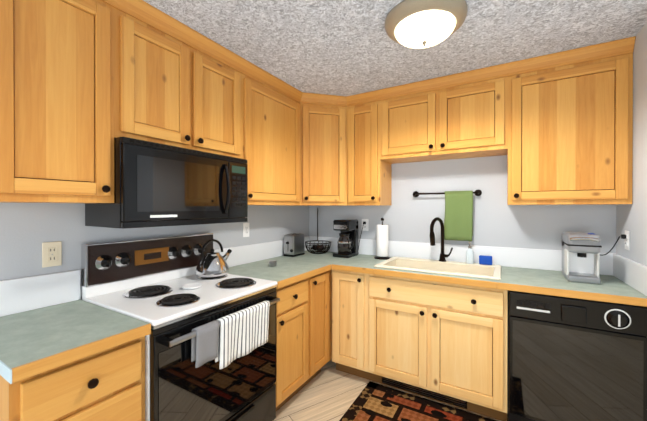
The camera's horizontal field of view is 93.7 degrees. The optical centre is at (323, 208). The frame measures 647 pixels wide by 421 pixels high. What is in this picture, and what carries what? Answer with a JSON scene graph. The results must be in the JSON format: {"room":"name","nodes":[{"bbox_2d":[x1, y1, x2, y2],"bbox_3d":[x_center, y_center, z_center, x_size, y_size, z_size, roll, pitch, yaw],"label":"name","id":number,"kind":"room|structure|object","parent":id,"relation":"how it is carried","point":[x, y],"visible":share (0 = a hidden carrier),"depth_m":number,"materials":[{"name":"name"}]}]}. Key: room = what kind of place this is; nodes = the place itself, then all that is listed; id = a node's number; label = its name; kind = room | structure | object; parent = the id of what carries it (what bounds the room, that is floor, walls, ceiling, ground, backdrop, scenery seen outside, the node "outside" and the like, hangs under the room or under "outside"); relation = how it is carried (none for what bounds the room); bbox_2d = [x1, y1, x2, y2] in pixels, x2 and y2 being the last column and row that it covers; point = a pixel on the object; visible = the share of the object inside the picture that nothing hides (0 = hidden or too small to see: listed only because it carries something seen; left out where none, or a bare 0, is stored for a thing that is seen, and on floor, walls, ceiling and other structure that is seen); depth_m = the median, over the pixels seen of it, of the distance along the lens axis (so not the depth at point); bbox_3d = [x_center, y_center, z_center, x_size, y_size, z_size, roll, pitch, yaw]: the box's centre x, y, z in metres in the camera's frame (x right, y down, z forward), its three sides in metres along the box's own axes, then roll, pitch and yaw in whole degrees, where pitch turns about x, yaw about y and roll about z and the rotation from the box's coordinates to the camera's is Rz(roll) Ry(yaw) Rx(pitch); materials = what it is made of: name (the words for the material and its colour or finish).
{"room":"kitchen","nodes":[
{"label":"kitchen","id":0,"kind":"room"},
{"bbox_2d":[0,203,308,299],"bbox_3d":[-1.587,0.184,1.029,0.120,2.360,5.640,0,0,31],"label":"wall","id":1,"kind":"structure","parent":0,"point":[27,230],"depth_m":1.50,"materials":[{"name":"paint"}]},
{"bbox_2d":[42,241,61,267],"bbox_3d":[-1.274,0.213,1.425,0.010,0.116,0.072,0,0,31],"label":"electrical outlet","id":2,"kind":"object","parent":1,"relation":"attached to","point":[51,254],"visible":1,"depth_m":1.42,"materials":[{"name":"plastic"}]},
{"bbox_2d":[0,0,115,202],"bbox_3d":[-1.167,-0.511,1.268,0.352,0.968,0.411,0,0,31],"label":"upper cabinet","id":3,"kind":"object","parent":1,"relation":"attached to","point":[56,101],"visible":1,"depth_m":1.20,"materials":[{"name":"brown wood"}]},
{"bbox_2d":[114,0,245,158],"bbox_3d":[-0.864,-0.663,1.778,0.352,0.668,0.776,0,0,31],"label":"upper cabinet","id":4,"kind":"object","parent":1,"relation":"attached to","point":[177,83],"visible":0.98,"depth_m":1.61,"materials":[{"name":"brown wood"}]},
{"bbox_2d":[85,137,247,228],"bbox_3d":[-0.834,-0.120,1.762,0.420,0.413,0.770,0,0,31],"label":"over-the-range microwave","id":5,"kind":"object","parent":4,"relation":"attached to","point":[158,185],"visible":1,"depth_m":1.54,"materials":[{"name":"black plastic"}]},
{"bbox_2d":[243,223,248,236],"bbox_3d":[-0.636,0.174,2.499,0.010,0.116,0.072,0,0,31],"label":"outlet","id":6,"kind":"object","parent":1,"relation":"attached to","point":[245,229],"visible":1,"depth_m":2.49,"materials":[{"name":"plastic"}]},
{"bbox_2d":[241,60,302,204],"bbox_3d":[-0.490,-0.515,2.407,0.352,0.968,0.686,0,0,31],"label":"upper cabinet","id":7,"kind":"object","parent":1,"relation":"attached to","point":[270,128],"visible":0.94,"depth_m":2.28,"materials":[{"name":"brown wood"}]},
{"bbox_2d":[273,359,507,420],"bbox_3d":[0.442,1.429,-0.172,4.840,0.120,5.640,0,0,31],"label":"floor","id":8,"kind":"structure","parent":0,"point":[329,392],"depth_m":2.18,"materials":[{"name":"brown wood"}]},
{"bbox_2d":[0,336,144,420],"bbox_3d":[-1.050,0.928,1.192,0.637,0.870,0.390,0,0,31],"label":"base cabinet","id":9,"kind":"object","parent":8,"relation":"on","point":[107,385],"visible":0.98,"depth_m":1.03,"materials":[{"name":"brown wood"}]},
{"bbox_2d":[0,269,150,383],"bbox_3d":[-1.053,0.399,1.188,0.633,0.190,0.397,0,0,31],"label":"countertop","id":10,"kind":"structure","parent":9,"relation":"on","point":[48,322],"depth_m":1.18,"materials":[{"name":"laminate"}]},
{"bbox_2d":[81,233,279,420],"bbox_3d":[-0.726,0.768,1.679,0.695,1.188,0.767,0,0,31],"label":"stove","id":11,"kind":"object","parent":8,"relation":"on","point":[210,348],"visible":0.85,"depth_m":1.53,"materials":[{"name":"white metal"}]},
{"bbox_2d":[182,283,201,289],"bbox_3d":[-0.736,0.435,1.699,0.108,0.016,0.108,0,0,31],"label":"spoon rest","id":12,"kind":"object","parent":11,"relation":"on","point":[190,286],"visible":1,"depth_m":1.71,"materials":[{"name":"white ceramic"}]},
{"bbox_2d":[195,239,231,277],"bbox_3d":[-0.709,0.310,1.998,0.212,0.228,0.264,0,0,31],"label":"kettle","id":13,"kind":"object","parent":11,"relation":"on","point":[212,263],"visible":1,"depth_m":1.91,"materials":[{"name":"silver metal"}]},
{"bbox_2d":[275,278,307,410],"bbox_3d":[-0.451,0.925,2.199,0.637,0.870,0.392,0,0,31],"label":"base cabinet","id":14,"kind":"object","parent":8,"relation":"on","point":[291,341],"visible":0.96,"depth_m":2.05,"materials":[{"name":"brown wood"}]},
{"bbox_2d":[300,271,328,389],"bbox_3d":[-0.272,0.924,2.500,0.637,0.870,0.308,0,0,31],"label":"base cabinet","id":15,"kind":"object","parent":8,"relation":"on","point":[318,321],"visible":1,"depth_m":2.35,"materials":[{"name":"brown wood"}]},
{"bbox_2d":[332,270,370,379],"bbox_3d":[0.341,0.923,2.654,0.313,0.870,0.637,0,0,31],"label":"base cabinet","id":16,"kind":"object","parent":8,"relation":"on","point":[349,322],"visible":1,"depth_m":2.41,"materials":[{"name":"brown wood"}]},
{"bbox_2d":[339,381,495,420],"bbox_3d":[0.596,1.356,1.772,1.020,0.010,0.800,0,0,31],"label":"rug","id":17,"kind":"object","parent":8,"relation":"on","point":[373,401],"visible":0.91,"depth_m":2.04,"materials":[{"name":"multicoloured fabric"}]},
{"bbox_2d":[367,274,507,420],"bbox_3d":[0.873,0.924,2.338,0.926,0.870,0.637,0,0,31],"label":"base cabinet","id":18,"kind":"object","parent":8,"relation":"on","point":[448,339],"visible":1,"depth_m":2.05,"materials":[{"name":"brown wood"}]},
{"bbox_2d":[382,376,466,408],"bbox_3d":[0.709,1.308,2.196,0.600,0.080,0.010,0,0,31],"label":"vent","id":19,"kind":"object","parent":18,"relation":"attached to","point":[430,394],"visible":0.56,"depth_m":2.18,"materials":[{"name":"metal"}]},
{"bbox_2d":[310,236,646,306],"bbox_3d":[0.757,0.394,2.407,2.461,0.190,0.633,0,0,31],"label":"countertop","id":20,"kind":"structure","parent":18,"relation":"on","point":[534,271],"depth_m":2.19,"materials":[{"name":"laminate"}]},
{"bbox_2d":[305,208,330,253],"bbox_3d":[-0.056,0.216,3.068,0.269,0.459,0.269,0,0,31],"label":"wire basket","id":21,"kind":"object","parent":20,"relation":"on","point":[318,248],"visible":1,"depth_m":3.05,"materials":[{"name":"black metal"}]},
{"bbox_2d":[333,219,358,257],"bbox_3d":[0.224,0.274,2.867,0.191,0.345,0.230,0,0,31],"label":"coffee maker","id":22,"kind":"object","parent":20,"relation":"on","point":[347,242],"visible":1,"depth_m":2.80,"materials":[{"name":"black plastic"}]},
{"bbox_2d":[374,218,389,259],"bbox_3d":[0.533,0.262,2.747,0.144,0.369,0.144,0,0,31],"label":"paper towel holder","id":23,"kind":"object","parent":20,"relation":"on","point":[382,242],"visible":1,"depth_m":2.70,"materials":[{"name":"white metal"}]},
{"bbox_2d":[374,256,500,279],"bbox_3d":[0.877,0.538,2.329,0.840,0.214,0.500,0,0,31],"label":"sink","id":24,"kind":"object","parent":20,"relation":"in","point":[474,270],"visible":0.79,"depth_m":2.38,"materials":[{"name":"beige ceramic"}]},
{"bbox_2d":[466,241,473,263],"bbox_3d":[1.157,0.343,2.399,0.055,0.175,0.068,0,0,31],"label":"soap dispenser","id":25,"kind":"object","parent":24,"relation":"on","point":[469,256],"visible":1,"depth_m":2.38,"materials":[{"name":"white plastic"}]},
{"bbox_2d":[479,255,491,264],"bbox_3d":[1.260,0.398,2.356,0.090,0.066,0.038,0,0,31],"label":"sponge","id":26,"kind":"object","parent":24,"relation":"on","point":[485,260],"visible":1,"depth_m":2.34,"materials":[{"name":"blue plastic"}]},
{"bbox_2d":[429,217,452,261],"bbox_3d":[0.951,0.249,2.447,0.156,0.363,0.195,0,0,31],"label":"faucet","id":27,"kind":"object","parent":20,"relation":"on","point":[432,243],"visible":1,"depth_m":2.48,"materials":[{"name":"brown metal"}]},
{"bbox_2d":[562,232,601,283],"bbox_3d":[1.636,0.301,1.932,0.158,0.298,0.276,0,0,31],"label":"ice maker","id":28,"kind":"object","parent":20,"relation":"on","point":[580,255],"visible":1,"depth_m":1.88,"materials":[{"name":"silver metal"}]},
{"bbox_2d":[613,254,646,295],"bbox_3d":[1.802,0.376,1.775,0.018,0.150,0.614,0,0,31],"label":"backsplash","id":29,"kind":"structure","parent":20,"relation":"on","point":[631,273],"depth_m":1.75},
{"bbox_2d":[507,290,646,420],"bbox_3d":[1.523,0.927,1.922,0.604,0.868,0.632,0,0,31],"label":"dishwasher","id":30,"kind":"object","parent":8,"relation":"on","point":[572,359],"visible":0.98,"depth_m":1.67,"materials":[{"name":"black plastic"}]},
{"bbox_2d":[143,0,646,95],"bbox_3d":[0.442,-1.051,-0.181,4.840,0.120,5.640,0,0,31],"label":"ceiling","id":31,"kind":"structure","parent":0,"point":[340,47],"depth_m":1.74,"materials":[{"name":"white paint"}]},
{"bbox_2d":[385,0,467,48],"bbox_3d":[0.530,-0.926,1.593,0.410,0.142,0.410,0,0,31],"label":"ceiling light","id":32,"kind":"object","parent":31,"relation":"attached to","point":[417,24],"visible":1,"depth_m":1.50,"materials":[{"name":"white glass"}]},
{"bbox_2d":[309,155,615,350],"bbox_3d":[0.942,0.178,2.737,2.484,2.360,0.120,0,0,31],"label":"wall","id":33,"kind":"structure","parent":0,"point":[407,216],"depth_m":2.49,"materials":[{"name":"paint"}]},
{"bbox_2d":[279,92,353,205],"bbox_3d":[-0.042,-0.517,2.868,0.652,0.968,0.652,0,0,31],"label":"upper cabinet","id":34,"kind":"object","parent":33,"relation":"attached to","point":[323,149],"visible":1,"depth_m":2.68,"materials":[{"name":"brown wood"}]},
{"bbox_2d":[328,269,331,361],"bbox_3d":[-0.058,0.872,2.908,0.588,0.770,0.608,0,0,31],"label":"base cabinet","id":35,"kind":"object","parent":33,"relation":"attached to","point":[330,314],"visible":0.07,"depth_m":2.53,"materials":[{"name":"brown wood"}]},
{"bbox_2d":[214,236,361,287],"bbox_3d":[-0.218,0.393,2.593,0.633,0.190,1.310,0,0,31],"label":"countertop","id":36,"kind":"structure","parent":35,"relation":"on","point":[252,260],"depth_m":2.42,"materials":[{"name":"laminate"}]},
{"bbox_2d":[269,260,276,266],"bbox_3d":[-0.399,0.428,2.383,0.062,0.040,0.062,0,0,31],"label":"tin can","id":37,"kind":"object","parent":36,"relation":"on","point":[272,263],"visible":0.98,"depth_m":2.36,"materials":[{"name":"metal"}]},
{"bbox_2d":[284,233,304,256],"bbox_3d":[-0.285,0.343,2.907,0.120,0.206,0.222,0,0,31],"label":"toaster","id":38,"kind":"object","parent":36,"relation":"on","point":[293,244],"visible":1,"depth_m":2.84,"materials":[{"name":"metal"}]},
{"bbox_2d":[362,219,368,230],"bbox_3d":[0.402,0.157,2.968,0.072,0.116,0.030,0,0,31],"label":"electrical outlet","id":39,"kind":"object","parent":33,"relation":"attached to","point":[365,226],"visible":0.85,"depth_m":2.97,"materials":[{"name":"plastic"}]},
{"bbox_2d":[347,90,391,205],"bbox_3d":[0.412,-0.516,2.772,0.315,0.968,0.352,0,0,31],"label":"upper cabinet","id":40,"kind":"object","parent":33,"relation":"attached to","point":[369,177],"visible":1,"depth_m":2.65,"materials":[{"name":"brown wood"}]},
{"bbox_2d":[379,63,507,163],"bbox_3d":[0.947,-0.710,2.453,0.929,0.578,0.352,0,0,31],"label":"upper cabinet","id":41,"kind":"object","parent":33,"relation":"attached to","point":[461,115],"visible":1,"depth_m":2.30,"materials":[{"name":"brown wood"}]},
{"bbox_2d":[413,189,481,240],"bbox_3d":[1.026,0.050,2.568,0.556,0.418,0.080,0,0,31],"label":"towel rail","id":42,"kind":"object","parent":33,"relation":"attached to","point":[458,222],"visible":1,"depth_m":2.48,"materials":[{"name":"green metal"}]},
{"bbox_2d":[507,36,635,204],"bbox_3d":[1.616,-0.514,2.057,0.628,0.968,0.352,0,0,31],"label":"upper cabinet","id":43,"kind":"object","parent":33,"relation":"attached to","point":[570,127],"visible":1,"depth_m":1.92,"materials":[{"name":"brown wood"}]},
{"bbox_2d":[616,22,646,265],"bbox_3d":[2.788,0.183,1.224,2.236,2.360,0.835,0,0,31],"label":"wall","id":44,"kind":"structure","parent":0,"point":[632,218],"depth_m":1.71,"materials":[{"name":"paint"}]},
{"bbox_2d":[621,230,629,249],"bbox_3d":[1.847,0.191,1.862,0.030,0.116,0.072,0,0,31],"label":"electrical outlet","id":45,"kind":"object","parent":44,"relation":"attached to","point":[626,236],"visible":1,"depth_m":1.84,"materials":[{"name":"plastic"}]}
]}

